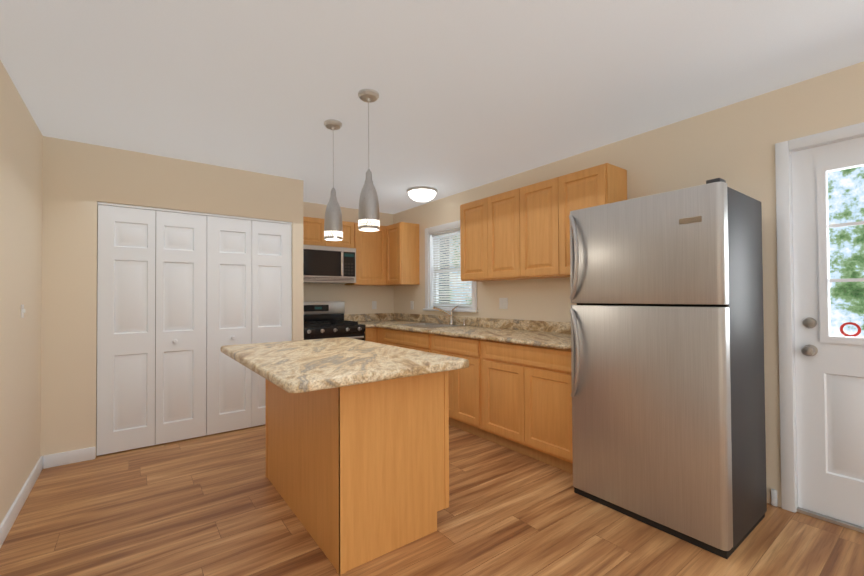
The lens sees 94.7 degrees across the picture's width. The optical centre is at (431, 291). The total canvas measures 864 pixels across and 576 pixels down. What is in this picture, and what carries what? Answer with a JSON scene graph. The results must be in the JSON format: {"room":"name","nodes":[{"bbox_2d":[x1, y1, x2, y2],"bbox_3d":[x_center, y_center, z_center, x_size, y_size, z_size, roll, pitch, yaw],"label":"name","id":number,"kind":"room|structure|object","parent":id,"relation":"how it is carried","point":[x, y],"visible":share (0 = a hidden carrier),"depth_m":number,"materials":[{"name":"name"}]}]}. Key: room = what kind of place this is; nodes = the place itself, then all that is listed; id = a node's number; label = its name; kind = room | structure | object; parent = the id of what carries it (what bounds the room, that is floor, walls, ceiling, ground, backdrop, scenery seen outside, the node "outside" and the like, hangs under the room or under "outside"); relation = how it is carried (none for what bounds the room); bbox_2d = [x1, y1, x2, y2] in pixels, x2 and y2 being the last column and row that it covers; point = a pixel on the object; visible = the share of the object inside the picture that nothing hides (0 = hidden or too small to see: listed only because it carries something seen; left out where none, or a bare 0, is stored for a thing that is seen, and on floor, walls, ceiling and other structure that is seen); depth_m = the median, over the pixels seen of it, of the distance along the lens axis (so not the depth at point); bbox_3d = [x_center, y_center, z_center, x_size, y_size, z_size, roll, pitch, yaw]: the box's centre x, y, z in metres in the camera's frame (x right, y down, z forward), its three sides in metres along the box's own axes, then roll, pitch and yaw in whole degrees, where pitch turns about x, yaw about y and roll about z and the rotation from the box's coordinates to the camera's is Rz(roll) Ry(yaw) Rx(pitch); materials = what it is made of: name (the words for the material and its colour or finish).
{"room":"kitchen","nodes":[
{"label":"kitchen","id":0,"kind":"room"},
{"bbox_2d":[0,60,42,523],"bbox_3d":[-1.730,0.027,0.006,1.680,2.450,7.850,0,-1,-37],"label":"wall","id":1,"kind":"structure","parent":0,"point":[21,152],"depth_m":2.35,"materials":[{"name":"paint"}]},
{"bbox_2d":[21,305,24,317],"bbox_3d":[-2.476,0.119,2.414,0.015,0.080,0.050,0,-1,-37],"label":"light switch","id":2,"kind":"object","parent":1,"relation":"attached to","point":[22,311],"visible":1,"depth_m":2.40,"materials":[{"name":"white plastic"}]},
{"bbox_2d":[0,455,45,547],"bbox_3d":[-2.374,1.239,2.272,0.021,0.095,1.614,0,-1,-37],"label":"baseboard","id":3,"kind":"structure","parent":1,"relation":"attached to","point":[17,505],"depth_m":2.34,"materials":[{"name":"white wood"}]},
{"bbox_2d":[40,136,303,457],"bbox_3d":[-2.127,0.078,3.551,1.940,2.450,0.100,0,-1,-37],"label":"wall","id":4,"kind":"structure","parent":0,"point":[80,180],"depth_m":3.08,"materials":[{"name":"paint"}]},
{"bbox_2d":[97,202,291,455],"bbox_3d":[-2.028,0.293,3.585,1.516,1.996,0.078,0,-1,-37],"label":"bifold closet doors","id":5,"kind":"structure","parent":4,"relation":"in","point":[227,279],"depth_m":3.48,"materials":[{"name":"white paint"}]},
{"bbox_2d":[303,202,393,313],"bbox_3d":[-2.078,0.094,4.744,3.690,2.450,0.150,0,-1,-37],"label":"wall","id":6,"kind":"structure","parent":0,"point":[357,299],"depth_m":5.40,"materials":[{"name":"paint"}]},
{"bbox_2d":[303,216,326,245],"bbox_3d":[-1.552,-0.715,4.868,0.393,0.345,0.300,0,-1,-37],"label":"upper cabinet","id":7,"kind":"object","parent":6,"relation":"attached to","point":[313,228],"depth_m":4.78,"materials":[{"name":"brown wood"}]},
{"bbox_2d":[303,245,355,283],"bbox_3d":[-1.362,-0.324,4.918,0.754,0.431,0.435,0,-1,-37],"label":"microwave","id":8,"kind":"object","parent":7,"relation":"attached to","point":[329,264],"visible":0.88,"depth_m":4.79,"materials":[{"name":"silver metal"}]},
{"bbox_2d":[327,221,354,247],"bbox_3d":[-1.238,-0.714,5.103,0.392,0.345,0.300,0,-1,-37],"label":"upper cabinet","id":9,"kind":"object","parent":6,"relation":"attached to","point":[348,241],"depth_m":5.04,"materials":[{"name":"brown wood"}]},
{"bbox_2d":[345,223,386,285],"bbox_3d":[-0.888,-0.485,5.362,0.480,0.800,0.300,0,-1,-37],"label":"upper cabinet","id":10,"kind":"object","parent":6,"relation":"attached to","point":[371,247],"depth_m":5.24,"materials":[{"name":"brown wood"}]},
{"bbox_2d":[344,313,391,320],"bbox_3d":[-0.879,0.359,5.526,0.780,0.100,0.023,0,-1,-37],"label":"backsplash","id":11,"kind":"structure","parent":6,"relation":"attached to","point":[349,317],"depth_m":5.48,"materials":[{"name":"beige stone"}]},
{"bbox_2d":[372,301,376,308],"bbox_3d":[-0.809,0.193,5.594,0.070,0.115,0.008,0,-1,-37],"label":"electrical outlet","id":12,"kind":"object","parent":6,"relation":"attached to","point":[374,304],"visible":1,"depth_m":5.59,"materials":[{"name":"white plastic"}]},
{"bbox_2d":[0,424,863,575],"bbox_3d":[-0.279,1.309,1.164,5.400,0.100,8.000,0,-1,-37],"label":"floor","id":13,"kind":"structure","parent":0,"point":[212,505],"depth_m":2.11,"materials":[{"name":"laminate"}]},
{"bbox_2d":[304,301,364,340],"bbox_3d":[-1.280,0.719,4.764,0.765,1.190,0.717,0,-1,-37],"label":"stove","id":14,"kind":"object","parent":13,"relation":"on","point":[323,320],"visible":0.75,"depth_m":4.73,"materials":[{"name":"black metal"}]},
{"bbox_2d":[266,373,448,574],"bbox_3d":[-0.530,0.840,2.477,0.648,0.876,1.243,0,-1,-37],"label":"kitchen island","id":15,"kind":"object","parent":13,"relation":"on","point":[357,452],"depth_m":1.98,"materials":[{"name":"brown wood"}]},
{"bbox_2d":[221,337,468,396],"bbox_3d":[-0.617,0.380,2.375,0.925,0.041,1.525,0,-1,-37],"label":"island countertop","id":16,"kind":"structure","parent":15,"relation":"on","point":[313,365],"depth_m":2.00,"materials":[{"name":"beige stone"}]},
{"bbox_2d":[364,317,403,342],"bbox_3d":[-0.563,0.857,5.250,0.646,0.921,0.829,0,-1,-37],"label":"base cabinet","id":17,"kind":"object","parent":13,"relation":"on","point":[372,335],"depth_m":4.88,"materials":[{"name":"brown wood"}]},
{"bbox_2d":[380,321,455,351],"bbox_3d":[-0.034,0.844,4.546,0.646,0.921,0.933,0,-1,-37],"label":"base cabinet","id":18,"kind":"object","parent":13,"relation":"on","point":[394,337],"depth_m":4.50,"materials":[{"name":"brown wood"}]},
{"bbox_2d":[428,325,507,436],"bbox_3d":[0.461,0.832,3.884,0.646,0.921,0.720,0,-1,-37],"label":"base cabinet","id":19,"kind":"object","parent":13,"relation":"on","point":[464,384],"depth_m":3.64,"materials":[{"name":"brown wood"}]},
{"bbox_2d":[480,329,572,473],"bbox_3d":[0.960,0.819,3.219,0.646,0.921,0.943,0,-1,-37],"label":"base cabinet","id":20,"kind":"object","parent":13,"relation":"on","point":[510,386],"depth_m":3.02,"materials":[{"name":"brown wood"}]},
{"bbox_2d":[356,321,570,348],"bbox_3d":[0.153,0.398,4.168,0.802,0.043,3.432,0,-1,-37],"label":"countertop","id":21,"kind":"structure","parent":20,"relation":"on","point":[475,336],"depth_m":3.43,"materials":[{"name":"beige stone"}]},
{"bbox_2d":[569,178,766,558],"bbox_3d":[1.352,0.365,2.368,0.692,1.800,0.830,0,-1,-37],"label":"fridge","id":22,"kind":"object","parent":13,"relation":"on","point":[667,378],"visible":1,"depth_m":2.09,"materials":[{"name":"grey metal"}]},
{"bbox_2d":[0,0,863,213],"bbox_3d":[-0.295,-1.241,1.199,5.400,0.100,8.000,0,-1,-37],"label":"ceiling","id":23,"kind":"structure","parent":0,"point":[474,93],"depth_m":2.16,"materials":[{"name":"paint"}]},
{"bbox_2d":[324,119,342,240],"bbox_3d":[-0.683,-0.762,2.756,0.125,0.809,0.125,0,-1,-37],"label":"pendant light","id":24,"kind":"object","parent":23,"relation":"hanging from","point":[333,228],"visible":1,"depth_m":2.71,"materials":[{"name":"silver metal"}]},
{"bbox_2d":[358,89,379,231],"bbox_3d":[-0.375,-0.769,2.362,0.125,0.809,0.125,0,-1,-37],"label":"pendant light","id":25,"kind":"object","parent":23,"relation":"hanging from","point":[368,217],"visible":0.96,"depth_m":2.32,"materials":[{"name":"silver metal"}]},
{"bbox_2d":[407,186,436,201],"bbox_3d":[-0.112,-1.085,4.521,0.348,0.121,0.348,0,-1,-37],"label":"flush ceiling light","id":26,"kind":"object","parent":23,"relation":"attached to","point":[421,194],"visible":1,"depth_m":4.41,"materials":[{"name":"white glass"}]},
{"bbox_2d":[393,61,863,507],"bbox_3d":[1.813,0.043,2.757,0.150,2.450,8.000,0,-1,-37],"label":"wall","id":27,"kind":"structure","parent":0,"point":[732,146],"depth_m":2.60,"materials":[{"name":"paint"}]},
{"bbox_2d":[387,222,419,285],"bbox_3d":[-0.393,-0.489,5.320,0.300,0.800,0.351,0,-1,-37],"label":"upper cabinet","id":28,"kind":"object","parent":27,"relation":"attached to","point":[402,238],"depth_m":5.19,"materials":[{"name":"brown wood"}]},
{"bbox_2d":[423,220,477,312],"bbox_3d":[0.247,-0.291,4.801,0.185,1.057,0.990,0,-1,-37],"label":"window","id":29,"kind":"structure","parent":27,"relation":"in","point":[434,235],"depth_m":4.90,"materials":[{"name":"white plastic"}]},
{"bbox_2d":[460,199,486,281],"bbox_3d":[0.533,-0.511,4.085,0.300,0.800,0.405,0,-1,-37],"label":"upper cabinet","id":30,"kind":"object","parent":27,"relation":"attached to","point":[473,215],"depth_m":3.99,"materials":[{"name":"brown wood"}]},
{"bbox_2d":[392,313,570,332],"bbox_3d":[0.464,0.335,4.403,0.022,0.100,3.432,0,-1,-37],"label":"backsplash","id":31,"kind":"structure","parent":27,"relation":"attached to","point":[565,327],"depth_m":4.16,"materials":[{"name":"beige stone"}]},
{"bbox_2d":[483,189,521,280],"bbox_3d":[0.775,-0.517,3.763,0.300,0.800,0.400,0,-1,-37],"label":"upper cabinet","id":32,"kind":"object","parent":27,"relation":"attached to","point":[502,208],"depth_m":3.68,"materials":[{"name":"brown wood"}]},
{"bbox_2d":[499,298,507,308],"bbox_3d":[0.729,0.122,4.068,0.008,0.115,0.115,0,-1,-37],"label":"electrical outlet","id":33,"kind":"object","parent":27,"relation":"attached to","point":[503,303],"visible":1,"depth_m":4.07,"materials":[{"name":"white plastic"}]},
{"bbox_2d":[515,178,554,278],"bbox_3d":[1.014,-0.523,3.443,0.300,0.800,0.399,0,-1,-37],"label":"upper cabinet","id":34,"kind":"object","parent":27,"relation":"attached to","point":[521,233],"depth_m":3.37,"materials":[{"name":"brown wood"}]},
{"bbox_2d":[555,163,626,277],"bbox_3d":[1.256,-0.529,3.121,0.300,0.800,0.406,0,-1,-37],"label":"upper cabinet","id":35,"kind":"object","parent":27,"relation":"attached to","point":[606,183],"depth_m":3.05,"materials":[{"name":"brown wood"}]},
{"bbox_2d":[775,122,863,532],"bbox_3d":[2.365,0.189,1.988,0.184,2.130,0.952,0,-1,-37],"label":"entry door","id":36,"kind":"structure","parent":27,"relation":"in","point":[821,379],"depth_m":2.23,"materials":[{"name":"white paint"}]},
{"label":"outside","id":37,"kind":"structure","parent":0,"visible":0},
{"bbox_2d":[449,166,863,336],"bbox_3d":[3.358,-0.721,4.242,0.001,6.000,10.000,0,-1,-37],"label":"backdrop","id":38,"kind":"structure","parent":37,"point":[847,182],"depth_m":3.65,"materials":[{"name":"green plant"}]}
]}

